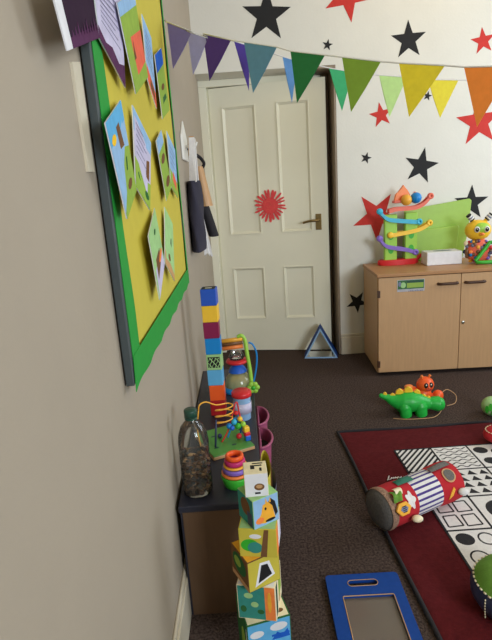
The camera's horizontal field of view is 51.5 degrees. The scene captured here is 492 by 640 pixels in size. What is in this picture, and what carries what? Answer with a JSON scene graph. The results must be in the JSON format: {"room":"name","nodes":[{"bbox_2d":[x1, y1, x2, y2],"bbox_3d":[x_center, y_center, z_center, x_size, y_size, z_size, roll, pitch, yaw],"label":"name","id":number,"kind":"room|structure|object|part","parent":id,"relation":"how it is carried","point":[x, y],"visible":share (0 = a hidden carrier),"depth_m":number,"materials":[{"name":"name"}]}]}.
{"room":"children's room","nodes":[
{"label":"children's room","id":0,"kind":"room"},
{"bbox_2d":[0,0,214,639],"bbox_3d":[-0.317,-0.462,1.228,0.100,2.750,6.221,-4,15,0],"label":"wall","id":1,"kind":"structure","parent":0,"point":[92,543],"depth_m":0.70,"materials":[{"name":"paint"}]},
{"bbox_2d":[69,62,94,171],"bbox_3d":[-0.260,-0.322,0.809,0.005,0.169,0.044,-4,15,0],"label":"strip","id":2,"kind":"object","parent":1,"relation":"attached to","point":[75,67],"visible":1,"depth_m":0.80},
{"bbox_2d":[80,0,188,391],"bbox_3d":[-0.271,-0.652,1.337,0.019,1.345,1.117,-4,15,0],"label":"display board","id":3,"kind":"object","parent":1,"relation":"attached to","point":[143,319],"visible":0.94,"depth_m":1.10,"materials":[{"name":"yellow paper"}]},
{"bbox_2d":[53,0,125,87],"bbox_3d":[-0.242,-0.499,0.816,0.010,0.227,0.508,-4,15,-1],"label":"booklet","id":4,"kind":"object","parent":3,"relation":"attached to","point":[80,22],"visible":0.95,"depth_m":0.81,"materials":[{"name":"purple paper"}]},
{"bbox_2d":[104,100,150,218],"bbox_3d":[-0.229,-0.328,1.028,0.017,0.227,0.455,-4,15,0],"label":"booklet","id":5,"kind":"object","parent":3,"relation":"attached to","point":[115,128],"visible":1,"depth_m":0.99,"materials":[{"name":"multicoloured paper"}]},
{"bbox_2d":[116,0,156,108],"bbox_3d":[-0.252,-0.641,1.189,0.012,0.258,0.468,-4,15,-1],"label":"booklet","id":6,"kind":"object","parent":3,"relation":"attached to","point":[141,66],"visible":1,"depth_m":1.17,"materials":[{"name":"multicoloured paper"}]},
{"bbox_2d":[148,207,174,299],"bbox_3d":[-0.221,-0.186,1.350,0.014,0.219,0.451,-4,15,0],"label":"booklet","id":7,"kind":"object","parent":3,"relation":"attached to","point":[159,259],"visible":1,"depth_m":1.31,"materials":[{"name":"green paper"}]},
{"bbox_2d":[154,48,169,118],"bbox_3d":[-0.262,-0.740,1.593,0.004,0.238,0.293,-4,15,-1],"label":"booklet","id":8,"kind":"object","parent":3,"relation":"attached to","point":[162,88],"visible":1,"depth_m":1.56,"materials":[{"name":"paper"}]},
{"bbox_2d":[156,130,177,200],"bbox_3d":[-0.243,-0.484,1.591,0.009,0.213,0.454,-4,15,0],"label":"booklet","id":9,"kind":"object","parent":3,"relation":"attached to","point":[169,180],"visible":1,"depth_m":1.58,"materials":[{"name":"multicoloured paper"}]},
{"bbox_2d":[172,558,191,639],"bbox_3d":[-0.171,0.867,1.258,0.014,0.150,5.400,-4,15,0],"label":"baseboard","id":10,"kind":"structure","parent":1,"relation":"attached to","point":[181,631],"depth_m":1.40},
{"bbox_2d":[180,121,197,161],"bbox_3d":[-0.248,-0.798,2.268,0.065,0.169,0.240,-4,15,0],"label":"wall hook","id":11,"kind":"object","parent":1,"relation":"attached to","point":[183,140],"visible":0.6,"depth_m":2.23,"materials":[{"name":"white plastic"}]},
{"bbox_3d":[-0.276,-0.796,2.268,0.008,0.169,0.240,-4,15,0],"label":"plate","id":12,"kind":"part","parent":11,"relation":"part of","materials":[{"name":"white plastic"}]},
{"bbox_2d":[187,136,212,256],"bbox_3d":[-0.232,-0.546,2.334,0.088,0.552,0.244,-1,15,11],"label":"hanging bag","id":13,"kind":"object","parent":11,"relation":"hanging from","point":[200,241],"visible":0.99,"depth_m":2.26,"materials":[{"name":"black fabric"}]},
{"bbox_2d":[187,149,218,236],"bbox_3d":[-0.202,-0.622,2.498,0.093,0.428,0.210,-2,15,8],"label":"apron","id":14,"kind":"object","parent":11,"relation":"hanging from","point":[211,228],"visible":0.69,"depth_m":2.51,"materials":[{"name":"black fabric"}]},
{"bbox_3d":[-0.244,-0.767,2.438,0.036,0.113,0.163,2,16,22],"label":"cord","id":15,"kind":"part","parent":14,"relation":"part of","materials":[{"name":"black fabric"}]},
{"bbox_2d":[164,20,491,125],"bbox_3d":[1.275,-0.763,1.144,3.497,0.499,0.322,2,16,22],"label":"bunting","id":16,"kind":"object","parent":1,"relation":"hanging from","point":[417,78],"visible":0.98,"depth_m":1.55,"materials":[{"name":"multicoloured fabric"}]},
{"bbox_2d":[188,0,491,333],"bbox_3d":[1.361,-1.176,3.495,3.326,2.750,0.330,-4,15,0],"label":"wall","id":17,"kind":"structure","parent":0,"point":[449,27],"depth_m":3.26,"materials":[{"name":"white paint"}]},
{"bbox_2d":[197,75,321,352],"bbox_3d":[0.150,-0.712,3.693,0.846,1.915,0.100,-4,15,0],"label":"trim","id":18,"kind":"structure","parent":17,"relation":"attached to","point":[203,86],"depth_m":3.54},
{"bbox_2d":[242,0,289,37],"bbox_3d":[0.128,-1.875,3.118,0.294,0.286,0.002,-4,15,0],"label":"star","id":19,"kind":"object","parent":17,"relation":"attached to","point":[266,15],"visible":1,"depth_m":3.12,"materials":[{"name":"black paper"}]},
{"bbox_2d":[208,77,331,349],"bbox_3d":[0.187,-0.671,3.609,0.785,1.862,0.100,-1,15,11],"label":"door","id":20,"kind":"structure","parent":17,"relation":"in","point":[276,273],"depth_m":3.60,"materials":[{"name":"white wood"}]},
{"bbox_3d":[-0.026,-1.034,3.563,0.233,0.865,0.018,-1,15,11],"label":"panel moulding","id":21,"kind":"part","parent":20,"relation":"part of","materials":[{"name":"white wood"}]},
{"bbox_3d":[0.032,-0.197,3.784,0.233,0.390,0.018,-1,15,11],"label":"panel moulding","id":22,"kind":"part","parent":20,"relation":"part of","materials":[{"name":"white wood"}]},
{"bbox_2d":[254,189,286,221],"bbox_3d":[0.172,-0.800,3.579,0.225,0.228,0.002,-1,15,11],"label":"decoration","id":23,"kind":"object","parent":20,"relation":"attached to","point":[269,205],"visible":1,"depth_m":3.58,"materials":[{"name":"red paper"}]},
{"bbox_3d":[0.333,-1.040,3.493,0.220,0.865,0.018,-1,15,11],"label":"panel moulding","id":24,"kind":"part","parent":20,"relation":"part of","materials":[{"name":"white wood"}]},
{"bbox_3d":[0.391,-0.203,3.713,0.220,0.390,0.018,-1,15,11],"label":"panel moulding","id":25,"kind":"part","parent":20,"relation":"part of","materials":[{"name":"white wood"}]},
{"bbox_3d":[0.452,-0.683,3.532,0.116,0.029,0.056,-1,15,11],"label":"lever","id":26,"kind":"part","parent":20,"relation":"part of","materials":[{"name":"gold metal"}]},
{"bbox_3d":[0.506,-0.684,3.551,0.040,0.110,0.008,-1,15,11],"label":"handle","id":27,"kind":"part","parent":20,"relation":"part of","materials":[{"name":"gold metal"}]},
{"bbox_2d":[314,65,340,353],"bbox_3d":[0.548,-0.713,3.593,0.148,1.915,0.308,-4,15,0],"label":"trim","id":28,"kind":"structure","parent":17,"relation":"attached to","point":[331,125],"depth_m":3.52,"materials":[{"name":"wood"}]},
{"bbox_2d":[323,39,331,49],"bbox_3d":[0.509,-1.710,3.168,0.063,0.064,0.002,-4,15,0],"label":"star","id":29,"kind":"object","parent":17,"relation":"attached to","point":[327,45],"visible":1,"depth_m":3.17,"materials":[{"name":"black paper"}]},
{"bbox_2d":[326,0,364,21],"bbox_3d":[0.627,-1.968,3.102,0.289,0.285,0.002,-4,15,0],"label":"star","id":30,"kind":"object","parent":17,"relation":"attached to","point":[348,5],"visible":1,"depth_m":3.11,"materials":[{"name":"red paper"}]},
{"bbox_2d":[341,333,364,353],"bbox_3d":[1.847,0.095,3.659,2.332,0.150,0.014,-4,15,0],"label":"baseboard","id":31,"kind":"structure","parent":17,"relation":"attached to","point":[353,343],"depth_m":3.65,"materials":[{"name":"white paint"}]},
{"bbox_2d":[347,293,363,311],"bbox_3d":[0.783,-0.121,3.590,0.152,0.147,0.002,-4,15,0],"label":"star","id":32,"kind":"object","parent":17,"relation":"attached to","point":[356,302],"visible":0.88,"depth_m":3.59,"materials":[{"name":"black paper"}]},
{"bbox_2d":[362,153,371,162],"bbox_3d":[0.790,-1.062,3.343,0.068,0.072,0.002,-4,15,0],"label":"star","id":33,"kind":"object","parent":17,"relation":"attached to","point":[365,158],"visible":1,"depth_m":3.34,"materials":[{"name":"black paper"}]},
{"bbox_2d":[354,194,390,236],"bbox_3d":[0.882,-0.687,3.443,0.319,0.305,0.002,-4,15,0],"label":"star","id":34,"kind":"object","parent":17,"relation":"attached to","point":[372,218],"visible":0.84,"depth_m":3.44,"materials":[{"name":"red paper"}]},
{"bbox_2d":[370,103,388,125],"bbox_3d":[0.863,-1.320,3.276,0.148,0.148,0.002,-4,15,0],"label":"star","id":35,"kind":"object","parent":17,"relation":"attached to","point":[381,114],"visible":0.88,"depth_m":3.28,"materials":[{"name":"red paper"}]},
{"bbox_2d":[391,20,424,56],"bbox_3d":[1.008,-1.749,3.166,0.216,0.208,0.002,-4,15,0],"label":"star","id":36,"kind":"object","parent":17,"relation":"attached to","point":[408,39],"visible":1,"depth_m":3.17,"materials":[{"name":"black paper"}]},
{"bbox_2d":[406,148,437,181],"bbox_3d":[1.161,-1.019,3.361,0.220,0.224,0.002,-4,15,0],"label":"star","id":37,"kind":"object","parent":17,"relation":"attached to","point":[420,165],"visible":1,"depth_m":3.36,"materials":[{"name":"black paper"}]},
{"bbox_2d":[455,185,486,215],"bbox_3d":[1.513,-0.797,3.425,0.228,0.218,0.002,-4,15,0],"label":"star","id":38,"kind":"object","parent":17,"relation":"attached to","point":[475,201],"visible":0.78,"depth_m":3.42,"materials":[{"name":"black paper"}]},
{"bbox_2d":[456,112,491,142],"bbox_3d":[1.503,-1.292,3.295,0.293,0.285,0.002,-4,15,0],"label":"star","id":39,"kind":"object","parent":17,"relation":"attached to","point":[483,127],"visible":0.69,"depth_m":3.30,"materials":[{"name":"red paper"}]},
{"bbox_2d":[471,28,491,52],"bbox_3d":[1.473,-1.742,3.176,0.150,0.150,0.002,-4,15,0],"label":"star","id":40,"kind":"object","parent":17,"relation":"attached to","point":[482,41],"visible":1,"depth_m":3.18,"materials":[{"name":"red paper"}]},
{"bbox_2d":[189,345,491,639],"bbox_3d":[1.446,0.788,1.587,3.426,0.080,6.220,-4,15,0],"label":"floor","id":41,"kind":"structure","parent":0,"point":[327,528],"depth_m":2.29,"materials":[{"name":"carpet"}]},
{"bbox_2d":[178,368,259,614],"bbox_3d":[-0.068,0.554,1.988,0.238,0.370,1.084,-4,15,0],"label":"shelf unit","id":42,"kind":"object","parent":41,"relation":"on","point":[210,523],"visible":0.55,"depth_m":1.48,"materials":[{"name":"brown wood"}]},
{"bbox_3d":[-0.179,0.570,1.993,0.006,0.350,1.078,-4,15,0],"label":"panel","id":43,"kind":"part","parent":42,"relation":"part of","materials":[{"name":"black wood"}]},
{"bbox_2d":[178,407,212,497],"bbox_3d":[-0.147,0.373,1.452,0.087,0.259,0.087,-4,15,0],"label":"plastic bottle","id":44,"kind":"object","parent":42,"relation":"on","point":[190,472],"visible":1,"depth_m":1.46,"materials":[{"name":"plastic"}]},
{"bbox_3d":[-0.055,0.697,1.479,0.224,0.350,0.018,-4,15,0],"label":"panel","id":45,"kind":"part","parent":42,"relation":"part of","materials":[{"name":"brown wood"}]},
{"bbox_2d":[210,397,226,415],"bbox_3d":[-0.106,0.332,1.988,0.058,0.062,0.058,-3,15,3],"label":"block","id":46,"kind":"object","parent":42,"relation":"on","point":[213,407],"visible":0.61,"depth_m":1.96,"materials":[{"name":"red plastic"}]},
{"bbox_2d":[209,380,225,400],"bbox_3d":[-0.110,0.272,1.972,0.058,0.062,0.058,-4,15,1],"label":"block","id":47,"kind":"object","parent":46,"relation":"on","point":[217,392],"visible":0.86,"depth_m":1.94,"materials":[{"name":"orange plastic"}]},
{"bbox_2d":[207,368,223,385],"bbox_3d":[-0.116,0.212,1.956,0.058,0.062,0.058,-3,15,3],"label":"block","id":48,"kind":"object","parent":47,"relation":"on","point":[215,377],"visible":0.82,"depth_m":1.93,"materials":[{"name":"blue plastic"}]},
{"bbox_2d":[206,351,223,369],"bbox_3d":[-0.119,0.152,1.939,0.058,0.062,0.060,-3,15,4],"label":"block","id":49,"kind":"object","parent":48,"relation":"on","point":[213,361],"visible":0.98,"depth_m":1.91,"materials":[{"name":"green plastic"}]},
{"bbox_2d":[205,334,221,354],"bbox_3d":[-0.122,0.092,1.925,0.058,0.062,0.058,-3,15,2],"label":"block","id":50,"kind":"object","parent":49,"relation":"on","point":[214,345],"visible":0.86,"depth_m":1.90,"materials":[{"name":"blue plastic"}]},
{"bbox_2d":[203,321,219,338],"bbox_3d":[-0.128,0.032,1.909,0.058,0.062,0.058,-4,15,2],"label":"block","id":51,"kind":"object","parent":50,"relation":"on","point":[211,330],"visible":0.79,"depth_m":1.88,"materials":[{"name":"purple plastic"}]},
{"bbox_2d":[201,303,219,322],"bbox_3d":[-0.131,-0.028,1.893,0.058,0.062,0.058,-3,15,4],"label":"block","id":52,"kind":"object","parent":51,"relation":"on","point":[209,313],"visible":0.84,"depth_m":1.87,"materials":[{"name":"yellow plastic"}]},
{"bbox_2d":[200,286,217,305],"bbox_3d":[-0.135,-0.089,1.877,0.058,0.063,0.058,-3,15,4],"label":"block","id":53,"kind":"object","parent":52,"relation":"on","point":[209,294],"visible":1,"depth_m":1.85,"materials":[{"name":"blue plastic"}]},
{"bbox_2d":[195,401,254,460],"bbox_3d":[-0.095,0.333,1.722,0.186,0.192,0.185,-10,16,-23],"label":"bead maze","id":54,"kind":"object","parent":42,"relation":"on","point":[224,439],"visible":0.98,"depth_m":1.72,"materials":[{"name":"green wood"}]},
{"bbox_3d":[-0.100,0.377,1.692,0.017,0.097,0.007,-12,17,-28],"label":"post","id":55,"kind":"part","parent":54,"relation":"part of","materials":[{"name":"metal"}]},
{"bbox_3d":[-0.076,0.416,1.750,0.148,0.015,0.185,-10,16,-23],"label":"board","id":56,"kind":"part","parent":54,"relation":"part of","materials":[{"name":"green wood"}]},
{"bbox_2d":[221,474,243,490],"bbox_3d":[-0.029,0.468,1.503,0.088,0.036,0.088,-4,15,0],"label":"cup","id":57,"kind":"object","parent":42,"relation":"on","point":[229,484],"visible":0.38,"depth_m":1.47,"materials":[{"name":"green plastic"}]},
{"bbox_2d":[221,469,243,480],"bbox_3d":[-0.031,0.445,1.497,0.084,0.010,0.084,-4,15,0],"label":"cup","id":58,"kind":"object","parent":57,"relation":"on","point":[225,476],"visible":0.34,"depth_m":1.46,"materials":[{"name":"orange plastic"}]},
{"bbox_2d":[222,466,242,476],"bbox_3d":[-0.032,0.433,1.493,0.076,0.015,0.076,-4,15,0],"label":"cup","id":59,"kind":"object","parent":58,"relation":"on","point":[240,472],"visible":0.45,"depth_m":1.46,"materials":[{"name":"purple plastic"}]},
{"bbox_2d":[223,461,245,470],"bbox_3d":[-0.032,0.422,1.490,0.069,0.008,0.069,-4,15,0],"label":"cup","id":60,"kind":"object","parent":59,"relation":"on","point":[224,465],"visible":0.5,"depth_m":1.46,"materials":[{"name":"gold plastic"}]},
{"bbox_2d":[224,455,244,467],"bbox_3d":[-0.033,0.410,1.488,0.062,0.015,0.062,-4,15,0],"label":"cup","id":61,"kind":"object","parent":60,"relation":"on","point":[240,463],"visible":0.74,"depth_m":1.46,"materials":[{"name":"pink plastic"}]},
{"bbox_2d":[225,450,243,462],"bbox_3d":[-0.034,0.396,1.484,0.054,0.014,0.054,-4,15,0],"label":"cup","id":62,"kind":"object","parent":61,"relation":"on","point":[238,453],"visible":1,"depth_m":1.48,"materials":[{"name":"orange plastic"}]},
{"bbox_2d":[221,334,259,394],"bbox_3d":[-0.029,0.179,2.175,0.162,0.251,0.147,-4,15,0],"label":"toy","id":63,"kind":"object","parent":42,"relation":"on","point":[237,362],"visible":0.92,"depth_m":2.16,"materials":[{"name":"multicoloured plastic"}]},
{"bbox_2d":[231,387,251,420],"bbox_3d":[-0.014,0.318,1.919,0.075,0.112,0.075,-4,15,0],"label":"tub","id":64,"kind":"object","parent":42,"relation":"on","point":[241,395],"visible":0.92,"depth_m":1.89,"materials":[{"name":"blue plastic"}]},
{"bbox_3d":[-0.017,0.274,1.907,0.075,0.020,0.075,-4,15,0],"label":"lid","id":65,"kind":"part","parent":64,"relation":"part of","materials":[{"name":"red plastic"}]},
{"bbox_2d":[256,406,268,450],"bbox_3d":[0.072,0.441,2.063,0.052,0.130,0.175,-4,15,0],"label":"basket","id":66,"kind":"object","parent":42,"relation":"attached to","point":[262,415],"visible":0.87,"depth_m":2.09,"materials":[{"name":"pink plastic"}]},
{"bbox_2d":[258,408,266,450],"bbox_3d":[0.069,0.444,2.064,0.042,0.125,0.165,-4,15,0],"label":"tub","id":67,"kind":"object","parent":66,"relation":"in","point":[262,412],"depth_m":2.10,"materials":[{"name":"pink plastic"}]},
{"bbox_2d":[257,427,273,461],"bbox_3d":[0.077,0.493,1.886,0.056,0.140,0.165,-4,15,0],"label":"basket","id":68,"kind":"object","parent":42,"relation":"attached to","point":[265,436],"visible":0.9,"depth_m":1.89,"materials":[{"name":"pink plastic"}]},
{"bbox_2d":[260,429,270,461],"bbox_3d":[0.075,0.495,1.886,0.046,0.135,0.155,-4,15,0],"label":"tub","id":69,"kind":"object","parent":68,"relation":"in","point":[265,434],"depth_m":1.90,"materials":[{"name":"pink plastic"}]},
{"bbox_2d":[261,450,275,489],"bbox_3d":[0.080,0.593,1.682,0.047,0.270,0.170,-4,15,0],"label":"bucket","id":70,"kind":"object","parent":42,"relation":"hanging from","point":[264,456],"visible":0.2,"depth_m":1.71,"materials":[{"name":"yellow plastic"}]},
{"bbox_2d":[236,593,291,639],"bbox_3d":[0.047,0.821,1.361,0.116,0.156,0.117,-8,15,-14],"label":"cube","id":71,"kind":"object","parent":41,"relation":"on","point":[249,629],"visible":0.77,"depth_m":1.30,"materials":[{"name":"cardboard"}]},
{"bbox_2d":[236,560,281,620],"bbox_3d":[0.036,0.698,1.326,0.098,0.102,0.099,-1,15,12],"label":"cube","id":72,"kind":"object","parent":71,"relation":"on","point":[263,603],"visible":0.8,"depth_m":1.28,"materials":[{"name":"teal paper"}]},
{"bbox_2d":[231,539,279,592],"bbox_3d":[0.024,0.610,1.292,0.090,0.086,0.090,-11,16,-26],"label":"cube","id":73,"kind":"object","parent":72,"relation":"on","point":[254,573],"visible":0.79,"depth_m":1.25,"materials":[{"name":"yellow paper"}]},
{"bbox_2d":[238,507,280,557],"bbox_3d":[0.035,0.528,1.276,0.092,0.079,0.093,-2,15,9],"label":"cube","id":74,"kind":"object","parent":73,"relation":"on","point":[263,541],"visible":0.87,"depth_m":1.23,"materials":[{"name":"cardboard"}]},
{"bbox_2d":[237,484,278,529],"bbox_3d":[0.030,0.452,1.256,0.072,0.078,0.073,-12,17,-29],"label":"cube","id":75,"kind":"object","parent":74,"relation":"on","point":[259,511],"visible":0.88,"depth_m":1.23,"materials":[{"name":"cardboard"}]},
{"bbox_2d":[243,461,268,496],"bbox_3d":[0.023,0.385,1.236,0.056,0.062,0.056,-4,15,-2],"label":"cube","id":76,"kind":"object","parent":75,"relation":"on","point":[255,473],"visible":1,"depth_m":1.21,"materials":[{"name":"white cardboard"}]},
{"bbox_2d":[304,324,337,358],"bbox_3d":[0.535,0.148,3.661,0.235,0.222,0.131,-2,15,9],"label":"triangle","id":77,"kind":"object","parent":41,"relation":"on","point":[308,354],"visible":1,"depth_m":3.64,"materials":[{"name":"blue plastic"}]},
{"bbox_2d":[325,572,422,639],"bbox_3d":[0.362,0.852,1.436,0.226,0.015,0.363,-4,15,1],"label":"mirror","id":78,"kind":"object","parent":41,"relation":"on","point":[382,610],"visible":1,"depth_m":1.49,"materials":[{"name":"plastic"}]},
{"bbox_2d":[379,386,444,419],"bbox_3d":[0.871,0.423,2.673,0.340,0.158,0.142,-3,15,4],"label":"toy","id":79,"kind":"object","parent":41,"relation":"on","point":[407,401],"visible":1,"depth_m":2.65,"materials":[{"name":"green plastic"}]},
{"bbox_3d":[0.904,0.494,2.641,0.279,0.022,0.053,-6,15,-8],"label":"pull cord","id":80,"kind":"part","parent":79,"relation":"part of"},
{"bbox_2d":[337,420,491,639],"bbox_3d":[1.087,0.698,1.836,1.250,0.014,1.530,-4,15,0],"label":"play mat","id":81,"kind":"object","parent":41,"relation":"on","point":[437,555],"visible":0.73,"depth_m":1.83,"materials":[{"name":"red fabric"}]},
{"bbox_2d":[365,461,468,530],"bbox_3d":[0.626,0.634,1.849,0.372,0.165,0.185,-11,16,-25],"label":"toy","id":82,"kind":"object","parent":81,"relation":"on","point":[390,505],"visible":1,"depth_m":1.80,"materials":[{"name":"fabric"}]},
{"bbox_3d":[0.741,0.569,1.865,0.051,0.033,0.046,-4,15,0],"label":"round window trim","id":83,"kind":"part","parent":82,"relation":"part of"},
{"bbox_3d":[1.099,0.687,1.869,0.839,0.005,0.948,-4,15,0],"label":"pattern panel","id":84,"kind":"part","parent":81,"relation":"part of","materials":[{"name":"white fabric"}]},
{"bbox_2d":[470,554,491,618],"bbox_3d":[0.759,0.754,1.436,0.236,0.129,0.238,-4,15,0],"label":"ball","id":85,"kind":"object","parent":81,"relation":"on","point":[481,574],"visible":1,"depth_m":1.43,"materials":[{"name":"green fabric"}]},
{"bbox_2d":[483,425,491,441],"bbox_3d":[1.158,0.519,2.318,0.154,0.080,0.120,-4,15,0],"label":"toy","id":86,"kind":"object","parent":81,"relation":"on","point":[487,433],"visible":1,"depth_m":2.30,"materials":[{"name":"plastic"}]},
{"bbox_2d":[395,374,456,405],"bbox_3d":[0.986,0.376,2.795,0.333,0.161,0.106,-1,15,10],"label":"toy","id":87,"kind":"object","parent":41,"relation":"on","point":[425,384],"visible":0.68,"depth_m":2.77,"materials":[{"name":"orange plastic"}]},
{"bbox_2d":[363,256,491,373],"bbox_3d":[1.314,-0.038,3.314,1.007,0.652,0.470,-3,15,2],"label":"base cabinet","id":88,"kind":"object","parent":41,"relation":"on","point":[418,316],"visible":1,"depth_m":3.13,"materials":[{"name":"brown wood"}]},
{"bbox_2d":[376,185,433,265],"bbox_3d":[1.022,-0.612,3.295,0.364,0.505,0.110,-4,15,0],"label":"toy","id":89,"kind":"object","parent":88,"relation":"on","point":[390,248],"visible":1,"depth_m":3.29,"materials":[{"name":"multicoloured plastic"}]},
{"bbox_3d":[1.061,0.025,3.138,0.490,0.602,0.018,-3,15,2],"label":"door","id":90,"kind":"part","parent":88,"relation":"part of","materials":[{"name":"brown wood"}]},
{"bbox_2d":[402,199,470,260],"bbox_3d":[1.273,-0.596,3.398,0.450,0.387,0.044,-3,15,2],"label":"rack","id":91,"kind":"object","parent":88,"relation":"on","point":[447,230],"visible":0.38,"depth_m":3.39,"materials":[{"name":"green plastic"}]},
{"bbox_2d":[421,249,461,265],"bbox_3d":[1.253,-0.404,3.272,0.220,0.083,0.120,-3,15,2],"label":"tissue box","id":92,"kind":"object","parent":88,"relation":"on","point":[442,256],"visible":1,"depth_m":3.22,"materials":[{"name":"white cardboard"}]},
{"bbox_3d":[1.209,-0.218,3.043,0.128,0.018,0.033,-3,15,2],"label":"handle","id":93,"kind":"part","parent":88,"relation":"part of","materials":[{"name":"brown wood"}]},
{"bbox_3d":[1.554,-0.004,3.117,0.494,0.602,0.018,-3,15,2],"label":"door","id":94,"kind":"part","parent":88,"relation":"part of","materials":[{"name":"brown wood"}]},
{"bbox_3d":[1.369,-0.227,3.036,0.128,0.018,0.033,-3,15,2],"label":"handle","id":95,"kind":"part","parent":88,"relation":"part of","materials":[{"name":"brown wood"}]},
{"bbox_2d":[463,212,491,263],"bbox_3d":[1.474,-0.509,3.167,0.230,0.310,0.146,-1,15,11],"label":"toy","id":96,"kind":"object","parent":88,"relation":"on","point":[478,250],"visible":1,"depth_m":3.15,"materials":[{"name":"multicoloured plastic"}]},
{"bbox_3d":[1.383,-0.445,3.201,0.027,0.102,0.037,-11,16,-24],"label":"arm","id":97,"kind":"part","parent":96,"relation":"part of"},
{"bbox_3d":[1.496,-0.417,3.135,0.178,0.141,0.044,-1,15,11],"label":"triangle handle","id":98,"kind":"part","parent":96,"relation":"part of","materials":[{"name":"green plastic"}]},
{"bbox_2d":[481,396,491,415],"bbox_3d":[1.257,0.440,2.602,0.103,0.100,0.108,-4,15,0],"label":"ball","id":99,"kind":"object","parent":41,"relation":"on","point":[486,405],"visible":1,"depth_m":2.58,"materials":[{"name":"green plastic"}]},
{"bbox_2d":[485,404,491,412],"bbox_3d":[1.257,0.450,2.564,0.097,0.065,0.031,-4,15,0],"label":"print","id":100,"kind":"object","parent":99,"relation":"attached to","point":[488,407],"depth_m":2.57,"materials":[{"name":"green plastic"}]},
{"bbox_3d":[3.017,-0.587,0.825,0.100,2.750,5.190,-4,15,0],"label":"wall","id":101,"kind":"structure","parent":0,"visible":0},
{"bbox_2d":[233,41,466,116],"bbox_3d":[1.440,-1.129,2.340,3.346,0.368,0.186,-11,16,-24],"label":"bunting","id":102,"kind":"object","parent":101,"relation":"attached to","point":[441,89],"visible":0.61,"depth_m":1.98,"materials":[{"name":"multicoloured fabric"}]}
]}

